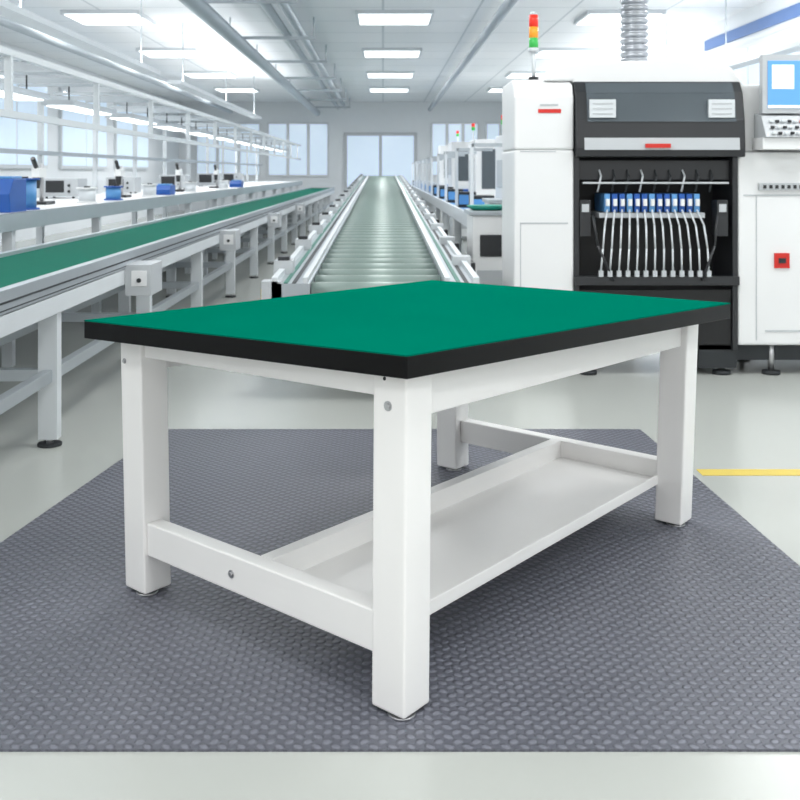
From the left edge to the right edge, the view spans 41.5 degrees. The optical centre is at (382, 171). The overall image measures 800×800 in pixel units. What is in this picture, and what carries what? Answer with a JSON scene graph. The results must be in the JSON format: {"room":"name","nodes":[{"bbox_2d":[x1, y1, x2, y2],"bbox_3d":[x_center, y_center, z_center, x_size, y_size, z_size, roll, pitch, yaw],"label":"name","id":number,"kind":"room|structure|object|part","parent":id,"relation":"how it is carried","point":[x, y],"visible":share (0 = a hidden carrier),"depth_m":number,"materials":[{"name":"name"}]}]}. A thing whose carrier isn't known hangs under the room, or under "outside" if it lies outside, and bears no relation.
{"room":"electronics factory floor","nodes":[
{"label":"electronics factory floor","id":0,"kind":"room"},
{"bbox_2d":[0,41,178,244],"bbox_3d":[-6.050,-0.460,14.250,0.100,3.200,33.500,0,0,0],"label":"wall","id":1,"kind":"structure","parent":0,"point":[155,147],"depth_m":21.57,"materials":[{"name":"paint"}]},
{"bbox_2d":[0,75,47,168],"bbox_3d":[-5.965,-0.810,17.100,0.070,1.500,3.200,0,0,0],"label":"window","id":2,"kind":"structure","parent":1,"relation":"in","point":[14,133],"depth_m":17.31,"materials":[{"name":"glass"}]},
{"bbox_2d":[58,88,106,168],"bbox_3d":[-5.965,-0.810,21.100,0.070,1.500,3.200,0,0,0],"label":"window","id":3,"kind":"structure","parent":1,"relation":"in","point":[70,139],"depth_m":20.55,"materials":[{"name":"glass"}]},
{"bbox_2d":[114,102,147,169],"bbox_3d":[-5.965,-0.810,25.100,0.070,1.500,3.200,0,0,0],"label":"window","id":4,"kind":"structure","parent":1,"relation":"in","point":[123,144],"depth_m":24.63,"materials":[{"name":"glass"}]},
{"bbox_2d":[0,0,517,115],"bbox_3d":[-1.530,-1.835,16.750,5.880,0.430,27.500,0,0,0],"label":"pipes","id":5,"kind":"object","parent":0,"point":[202,9],"depth_m":14.72,"materials":[{"name":"grey metal"}]},
{"bbox_2d":[0,0,159,74],"bbox_3d":[-2.750,-1.609,8.000,0.180,0.898,9.200,0,0,0],"label":"uplight","id":6,"kind":"object","parent":5,"relation":"hanging from","point":[8,10],"visible":1,"depth_m":9.15,"materials":[{"name":"metal"}]},
{"bbox_2d":[167,22,261,118],"bbox_3d":[-2.750,-1.609,18.500,0.180,0.898,9.200,0,0,0],"label":"uplight","id":7,"kind":"object","parent":5,"relation":"hanging from","point":[180,84],"visible":1,"depth_m":16.43,"materials":[{"name":"metal"}]},
{"bbox_2d":[721,0,799,69],"bbox_3d":[3.900,-1.609,8.000,0.180,0.898,9.200,0,0,0],"label":"uplight","id":8,"kind":"object","parent":5,"relation":"hanging from","point":[792,47],"visible":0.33,"depth_m":10.91,"materials":[{"name":"metal"}]},
{"bbox_2d":[179,102,501,210],"bbox_3d":[-0.700,-0.460,31.050,10.600,3.200,0.100,0,0,0],"label":"wall","id":9,"kind":"structure","parent":0,"point":[361,116],"depth_m":31.00,"materials":[{"name":"paint"}]},
{"bbox_2d":[195,122,259,176],"bbox_3d":[-4.550,-0.660,30.965,1.900,1.600,0.070,0,0,0],"label":"window","id":10,"kind":"structure","parent":9,"relation":"in","point":[215,154],"depth_m":30.93,"materials":[{"name":"glass"}]},
{"bbox_2d":[267,122,328,176],"bbox_3d":[-2.500,-0.660,30.965,1.800,1.600,0.070,0,0,0],"label":"window","id":11,"kind":"structure","parent":9,"relation":"in","point":[313,137],"depth_m":30.93,"materials":[{"name":"glass"}]},
{"bbox_2d":[344,132,416,189],"bbox_3d":[-0.075,-0.010,30.956,2.150,2.300,0.080,0,0,0],"label":"door","id":12,"kind":"structure","parent":9,"relation":"in","point":[365,153],"depth_m":30.92,"materials":[{"name":"glass"}]},
{"bbox_2d":[431,122,477,176],"bbox_3d":[2.100,-0.660,30.965,1.400,1.600,0.070,0,0,0],"label":"window","id":13,"kind":"structure","parent":9,"relation":"in","point":[442,133],"depth_m":30.93,"materials":[{"name":"glass"}]},
{"bbox_2d":[485,122,501,138],"bbox_3d":[3.650,-0.660,30.965,1.300,1.600,0.070,0,0,0],"label":"window","id":14,"kind":"structure","parent":9,"relation":"in","point":[492,129],"depth_m":30.93,"materials":[{"name":"glass"}]},
{"bbox_2d":[0,0,765,101],"bbox_3d":[-0.700,-2.110,14.250,10.600,0.100,33.500,0,0,0],"label":"ceiling","id":15,"kind":"structure","parent":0,"point":[455,26],"depth_m":16.53,"materials":[{"name":"paint"}]},
{"bbox_2d":[60,10,155,24],"bbox_3d":[-3.600,-2.030,13.900,1.000,0.057,1.000,0,0,0],"label":"ceiling light","id":16,"kind":"object","parent":15,"relation":"attached to","point":[84,17],"depth_m":13.67,"materials":[{"name":"white plastic"}]},
{"bbox_2d":[136,48,205,57],"bbox_3d":[-3.600,-2.030,18.000,1.000,0.057,1.000,0,0,0],"label":"ceiling light","id":17,"kind":"object","parent":15,"relation":"attached to","point":[149,52],"depth_m":17.82,"materials":[{"name":"white plastic"}]},
{"bbox_2d":[183,71,237,77],"bbox_3d":[-3.600,-2.030,22.000,1.000,0.057,1.000,0,0,0],"label":"ceiling light","id":18,"kind":"object","parent":15,"relation":"attached to","point":[192,74],"depth_m":21.66,"materials":[{"name":"white plastic"}]},
{"bbox_2d":[213,87,259,91],"bbox_3d":[-3.600,-2.030,26.000,1.000,0.057,1.000,0,0,0],"label":"ceiling light","id":19,"kind":"object","parent":15,"relation":"attached to","point":[221,89],"depth_m":25.60,"materials":[{"name":"white plastic"}]},
{"bbox_2d":[369,87,409,91],"bbox_3d":[0.150,-2.030,26.000,1.000,0.057,1.000,0,0,0],"label":"ceiling light","id":20,"kind":"object","parent":15,"relation":"attached to","point":[371,89],"depth_m":25.60,"materials":[{"name":"white plastic"}]},
{"bbox_2d":[366,71,414,77],"bbox_3d":[0.150,-2.030,22.000,1.000,0.057,1.000,0,0,0],"label":"ceiling light","id":21,"kind":"object","parent":15,"relation":"attached to","point":[369,74],"depth_m":21.66,"materials":[{"name":"white plastic"}]},
{"bbox_2d":[362,48,421,57],"bbox_3d":[0.150,-2.030,18.000,1.000,0.057,1.000,0,0,0],"label":"ceiling light","id":22,"kind":"object","parent":15,"relation":"attached to","point":[367,52],"depth_m":17.67,"materials":[{"name":"white plastic"}]},
{"bbox_2d":[355,10,433,24],"bbox_3d":[0.150,-2.030,13.900,1.000,0.057,1.000,0,0,0],"label":"ceiling light","id":23,"kind":"object","parent":15,"relation":"attached to","point":[363,17],"depth_m":13.67,"materials":[{"name":"white plastic"}]},
{"bbox_2d":[487,87,502,91],"bbox_3d":[3.100,-2.030,26.000,1.000,0.057,1.000,0,0,0],"label":"ceiling light","id":24,"kind":"object","parent":15,"relation":"attached to","point":[492,89],"depth_m":25.69,"materials":[{"name":"white plastic"}]},
{"bbox_2d":[505,71,546,77],"bbox_3d":[3.100,-2.030,22.000,1.000,0.057,1.000,0,0,0],"label":"ceiling light","id":25,"kind":"object","parent":15,"relation":"attached to","point":[512,74],"depth_m":21.66,"materials":[{"name":"white plastic"}]},
{"bbox_2d":[531,48,599,57],"bbox_3d":[3.100,-2.030,18.000,1.000,0.057,1.000,0,0,0],"label":"ceiling light","id":26,"kind":"object","parent":15,"relation":"attached to","point":[543,52],"depth_m":17.67,"materials":[{"name":"white plastic"}]},
{"bbox_2d":[573,10,665,24],"bbox_3d":[3.100,-2.030,13.900,1.000,0.057,1.000,0,0,0],"label":"ceiling light","id":27,"kind":"object","parent":15,"relation":"attached to","point":[590,17],"depth_m":13.67,"materials":[{"name":"white plastic"}]},
{"bbox_2d":[0,211,799,799],"bbox_3d":[-0.700,1.190,14.250,10.600,0.100,33.500,0,0,0],"label":"floor","id":28,"kind":"structure","parent":0,"point":[747,418],"depth_m":4.08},
{"bbox_2d":[0,181,301,366],"bbox_3d":[-2.720,0.690,16.100,1.160,0.900,23.800,0,0,0],"label":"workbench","id":29,"kind":"object","parent":28,"relation":"on","point":[65,209],"visible":0.3,"depth_m":8.60,"materials":[{"name":"metal"}]},
{"bbox_2d":[0,176,25,212],"bbox_3d":[-2.275,0.133,6.330,0.170,0.215,0.299,0,0,0],"label":"bin","id":30,"kind":"object","parent":29,"relation":"on","point":[12,188],"visible":1,"depth_m":6.25,"materials":[{"name":"blue plastic"}]},
{"bbox_2d":[21,177,39,209],"bbox_3d":[-2.300,0.135,6.750,0.200,0.210,0.200,0,0,0],"label":"spool","id":31,"kind":"object","parent":29,"relation":"on","point":[31,183],"visible":0.52,"depth_m":6.71,"materials":[{"name":"blue plastic"}]},
{"bbox_2d":[30,157,54,204],"bbox_3d":[-2.550,0.064,7.795,0.180,0.352,0.250,0,0,0],"label":"microscope","id":32,"kind":"object","parent":29,"relation":"on","point":[36,172],"visible":0.85,"depth_m":7.76,"materials":[{"name":"grey plastic"}]},
{"bbox_2d":[44,178,86,197],"bbox_3d":[-2.938,0.150,9.742,0.324,0.180,0.315,0,0,0],"label":"instrument","id":33,"kind":"object","parent":29,"relation":"on","point":[53,187],"visible":0.84,"depth_m":9.60,"materials":[{"name":"grey plastic"}]},
{"bbox_2d":[76,186,97,202],"bbox_3d":[-2.300,0.175,8.200,0.160,0.130,0.160,0,0,0],"label":"spool","id":34,"kind":"object","parent":29,"relation":"on","point":[87,194],"visible":0.98,"depth_m":8.15,"materials":[{"name":"plastic"}]},
{"bbox_2d":[104,185,122,199],"bbox_3d":[-2.300,0.175,9.000,0.160,0.130,0.160,0,0,0],"label":"spool","id":35,"kind":"object","parent":29,"relation":"on","point":[113,192],"visible":0.96,"depth_m":8.94,"materials":[{"name":"blue plastic"}]},
{"bbox_2d":[114,160,131,197],"bbox_3d":[-2.500,0.064,9.995,0.180,0.352,0.250,0,0,0],"label":"microscope","id":36,"kind":"object","parent":29,"relation":"on","point":[119,171],"visible":0.87,"depth_m":9.95,"materials":[{"name":"grey plastic"}]},
{"bbox_2d":[106,177,140,192],"bbox_3d":[-2.938,0.150,11.943,0.324,0.180,0.315,0,0,0],"label":"instrument","id":37,"kind":"object","parent":29,"relation":"on","point":[130,184],"visible":0.69,"depth_m":11.80,"materials":[{"name":"grey plastic"}]},
{"bbox_2d":[141,183,157,196],"bbox_3d":[-2.300,0.175,10.400,0.160,0.130,0.160,0,0,0],"label":"spool","id":38,"kind":"object","parent":29,"relation":"on","point":[149,189],"visible":0.98,"depth_m":10.34,"materials":[{"name":"plastic"}]},
{"bbox_2d":[0,45,300,196],"bbox_3d":[-2.723,-0.240,16.100,1.095,0.959,23.800,0,0,0],"label":"metal frame","id":39,"kind":"object","parent":29,"relation":"on","point":[9,92],"visible":0.98,"depth_m":9.98,"materials":[{"name":"metal"}]},
{"bbox_2d":[156,184,174,194],"bbox_3d":[-2.310,0.182,11.131,0.180,0.115,0.299,0,0,0],"label":"bin","id":40,"kind":"object","parent":29,"relation":"on","point":[161,189],"visible":0.8,"depth_m":11.02,"materials":[{"name":"blue plastic"}]},
{"bbox_2d":[159,175,188,188],"bbox_3d":[-2.920,0.140,14.742,0.360,0.200,0.315,0,0,0],"label":"instrument","id":41,"kind":"object","parent":29,"relation":"on","point":[163,179],"visible":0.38,"depth_m":14.60,"materials":[{"name":"grey plastic"}]},
{"bbox_2d":[175,163,184,191],"bbox_3d":[-2.500,0.064,12.895,0.180,0.352,0.250,0,0,0],"label":"microscope","id":42,"kind":"object","parent":29,"relation":"on","point":[178,172],"visible":0.91,"depth_m":12.85,"materials":[{"name":"grey plastic"}]},
{"bbox_2d":[184,181,196,191],"bbox_3d":[-2.300,0.175,12.600,0.160,0.130,0.160,0,0,0],"label":"spool","id":43,"kind":"object","parent":29,"relation":"on","point":[190,186],"visible":0.95,"depth_m":12.55,"materials":[{"name":"plastic"}]},
{"bbox_2d":[197,173,223,185],"bbox_3d":[-2.902,0.130,17.742,0.396,0.220,0.315,0,0,0],"label":"instrument","id":44,"kind":"object","parent":29,"relation":"on","point":[202,178],"visible":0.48,"depth_m":17.60,"materials":[{"name":"grey plastic"}]},
{"bbox_2d":[209,165,218,187],"bbox_3d":[-2.500,0.064,15.795,0.180,0.352,0.250,0,0,0],"label":"microscope","id":45,"kind":"object","parent":29,"relation":"on","point":[215,171],"visible":0.9,"depth_m":15.74,"materials":[{"name":"grey plastic"}]},
{"bbox_2d":[218,180,228,188],"bbox_3d":[-2.300,0.175,15.200,0.160,0.130,0.160,0,0,0],"label":"spool","id":46,"kind":"object","parent":29,"relation":"on","point":[223,184],"visible":1,"depth_m":15.14,"materials":[{"name":"plastic"}]},
{"bbox_2d":[224,173,243,183],"bbox_3d":[-2.902,0.130,20.343,0.396,0.220,0.315,0,0,0],"label":"instrument","id":47,"kind":"object","parent":29,"relation":"on","point":[227,176],"visible":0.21,"depth_m":20.20,"materials":[{"name":"grey plastic"}]},
{"bbox_2d":[229,180,242,186],"bbox_3d":[-2.310,0.182,16.631,0.180,0.115,0.299,0,0,0],"label":"bin","id":48,"kind":"object","parent":29,"relation":"on","point":[234,183],"visible":0.91,"depth_m":16.50,"materials":[{"name":"blue plastic"}]},
{"bbox_2d":[0,187,334,447],"bbox_3d":[-1.590,0.777,15.800,0.780,0.725,26.400,0,0,0],"label":"conveyor","id":49,"kind":"object","parent":28,"relation":"on","point":[43,286],"visible":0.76,"depth_m":5.77,"materials":[{"name":"metal"}]},
{"bbox_2d":[261,174,478,299],"bbox_3d":[-0.009,0.596,16.600,1.189,1.088,22.803,0,0,0],"label":"conveyor","id":50,"kind":"object","parent":28,"relation":"on","point":[378,231],"visible":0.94,"depth_m":6.98,"materials":[{"name":"metal"}]},
{"bbox_2d":[0,429,799,751],"bbox_3d":[-0.050,1.137,3.367,2.580,0.005,2.586,0,0,0],"label":"rubber floor mat","id":51,"kind":"object","parent":28,"relation":"on","point":[631,631],"visible":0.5,"depth_m":2.56,"materials":[{"name":"grey rubber"}]},
{"bbox_2d":[84,280,730,721],"bbox_3d":[0.143,0.752,3.139,1.208,0.765,1.677,0,0,39],"label":"workbench","id":52,"kind":"object","parent":51,"relation":"on","point":[374,580],"visible":1,"depth_m":2.75,"materials":[{"name":"metal"}]},
{"bbox_3d":[-0.646,0.784,2.880,0.109,0.685,0.105,0,0,38],"label":"leg","id":53,"kind":"part","parent":52,"relation":"part of","materials":[{"name":"white metal"}]},
{"bbox_3d":[-0.315,0.459,2.553,0.848,0.076,0.039,0,0,42],"label":"rail","id":54,"kind":"part","parent":52,"relation":"part of","materials":[{"name":"white metal"}]},
{"bbox_3d":[-0.309,0.978,2.549,0.845,0.093,0.052,0,0,43],"label":"rail","id":55,"kind":"part","parent":52,"relation":"part of","materials":[{"name":"white metal"}]},
{"bbox_3d":[0.040,0.773,2.242,0.100,0.709,0.115,0,0,38],"label":"leg","id":56,"kind":"part","parent":52,"relation":"part of","materials":[{"name":"white metal"}]},
{"bbox_3d":[0.267,0.798,4.058,0.103,0.658,0.096,0,0,42],"label":"leg","id":57,"kind":"part","parent":52,"relation":"part of","materials":[{"name":"white metal"}]},
{"bbox_2d":[261,439,657,614],"bbox_3d":[0.306,0.973,3.005,0.430,0.078,1.509,0,0,38],"label":"shelf","id":58,"kind":"object","parent":52,"relation":"attached to","point":[487,520],"depth_m":2.93,"materials":[{"name":"white metal"}]},
{"bbox_3d":[0.615,0.986,3.751,0.838,0.086,0.052,0,0,43],"label":"rail","id":59,"kind":"part","parent":52,"relation":"part of","materials":[{"name":"white metal"}]},
{"bbox_3d":[0.954,0.794,3.427,0.115,0.666,0.114,0,0,42],"label":"leg","id":60,"kind":"part","parent":52,"relation":"part of","materials":[{"name":"white metal"}]},
{"bbox_2d":[438,131,458,222],"bbox_3d":[1.845,0.130,22.590,1.310,2.020,1.220,0,0,0],"label":"machine","id":61,"kind":"object","parent":28,"relation":"on","point":[442,149],"visible":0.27,"depth_m":22.15,"materials":[{"name":"white plastic"}]},
{"bbox_2d":[411,143,501,253],"bbox_3d":[0.900,0.450,18.300,0.400,1.380,19.400,0,0,0],"label":"workbench","id":62,"kind":"object","parent":28,"relation":"on","point":[452,202],"visible":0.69,"depth_m":12.39,"materials":[{"name":"metal"}]},
{"bbox_2d":[448,123,474,235],"bbox_3d":[1.795,0.155,18.090,1.310,1.970,1.220,0,0,0],"label":"machine","id":63,"kind":"object","parent":28,"relation":"on","point":[462,160],"visible":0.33,"depth_m":17.65,"materials":[{"name":"white plastic"}]},
{"bbox_2d":[464,208,501,284],"bbox_3d":[0.830,0.705,7.550,0.460,0.870,0.540,0,0,0],"label":"base cabinet","id":64,"kind":"object","parent":28,"relation":"on","point":[484,227],"visible":0.25,"depth_m":7.30,"materials":[{"name":"white metal"}]},
{"bbox_2d":[467,204,501,209],"bbox_3d":[0.740,0.251,7.460,0.300,0.034,0.300,0,0,0],"label":"tray","id":65,"kind":"object","parent":64,"relation":"on","point":[480,206],"visible":0.75,"depth_m":7.35,"materials":[{"name":"green plastic"}]},
{"bbox_2d":[482,198,501,204],"bbox_3d":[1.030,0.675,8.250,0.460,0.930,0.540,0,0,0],"label":"box","id":66,"kind":"object","parent":65,"relation":"on","point":[494,201],"visible":0.05,"depth_m":8.00,"materials":[{"name":"grey plastic"}]},
{"bbox_2d":[468,115,501,197],"bbox_3d":[1.795,0.205,13.590,1.310,1.870,1.220,0,0,0],"label":"machine","id":67,"kind":"object","parent":28,"relation":"on","point":[484,161],"visible":0.09,"depth_m":13.15,"materials":[{"name":"white plastic"}]},
{"bbox_2d":[495,135,502,197],"bbox_3d":[1.745,0.230,10.190,1.210,1.820,1.220,0,0,0],"label":"machine","id":68,"kind":"object","parent":28,"relation":"on","point":[498,150],"visible":0.03,"depth_m":10.41,"materials":[{"name":"white plastic"}]},
{"bbox_2d":[502,0,799,374],"bbox_3d":[1.725,-0.450,6.178,1.985,3.180,0.844,0,0,0],"label":"machine","id":69,"kind":"object","parent":28,"relation":"on","point":[635,175],"visible":0.94,"depth_m":5.90,"materials":[{"name":"white metal"}]},
{"bbox_2d":[572,82,744,156],"bbox_3d":[1.544,-0.301,5.929,0.940,0.435,0.182,0,0,0],"label":"hood","id":70,"kind":"object","parent":69,"relation":"attached to","point":[610,119],"depth_m":5.86,"materials":[{"name":"grey plastic"}]},
{"bbox_3d":[2.243,0.581,6.213,0.940,1.038,0.674,0,0,0],"label":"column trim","id":71,"kind":"part","parent":69,"relation":"part of","materials":[{"name":"plastic"}]},
{"bbox_3d":[2.240,-0.226,5.853,0.319,0.206,0.194,0,0,0],"label":"operator panel","id":72,"kind":"part","parent":69,"relation":"part of","materials":[{"name":"metal"}]},
{"bbox_2d":[759,55,799,113],"bbox_3d":[2.248,-0.486,5.912,0.302,0.324,0.176,0,0,0],"label":"monitor","id":73,"kind":"object","parent":69,"relation":"on","point":[779,75],"depth_m":5.83,"materials":[{"name":"grey plastic"}]},
{"bbox_2d":[696,469,799,475],"bbox_3d":[2.700,1.139,4.000,3.000,0.002,0.080,0,0,0],"label":"tape","id":74,"kind":"object","parent":28,"relation":"on","point":[704,472],"visible":1,"depth_m":4.00,"materials":[{"name":"yellow plastic"}]},
{"bbox_2d":[647,0,799,61],"bbox_3d":[4.650,-0.460,14.250,0.100,3.200,33.500,0,0,0],"label":"wall","id":75,"kind":"structure","parent":0,"point":[689,47],"depth_m":14.25,"materials":[{"name":"paint"}]},
{"bbox_2d":[704,2,799,50],"bbox_3d":[4.582,-1.790,12.000,0.025,0.140,6.000,0,0,0],"label":"banner","id":76,"kind":"object","parent":75,"relation":"attached to","point":[791,12],"visible":1,"depth_m":12.94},
{"bbox_2d":[709,24,799,84],"bbox_3d":[4.565,-1.110,13.100,0.070,1.000,3.200,0,0,0],"label":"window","id":77,"kind":"structure","parent":75,"relation":"in","point":[748,75],"depth_m":12.90,"materials":[{"name":"glass"}]}
]}

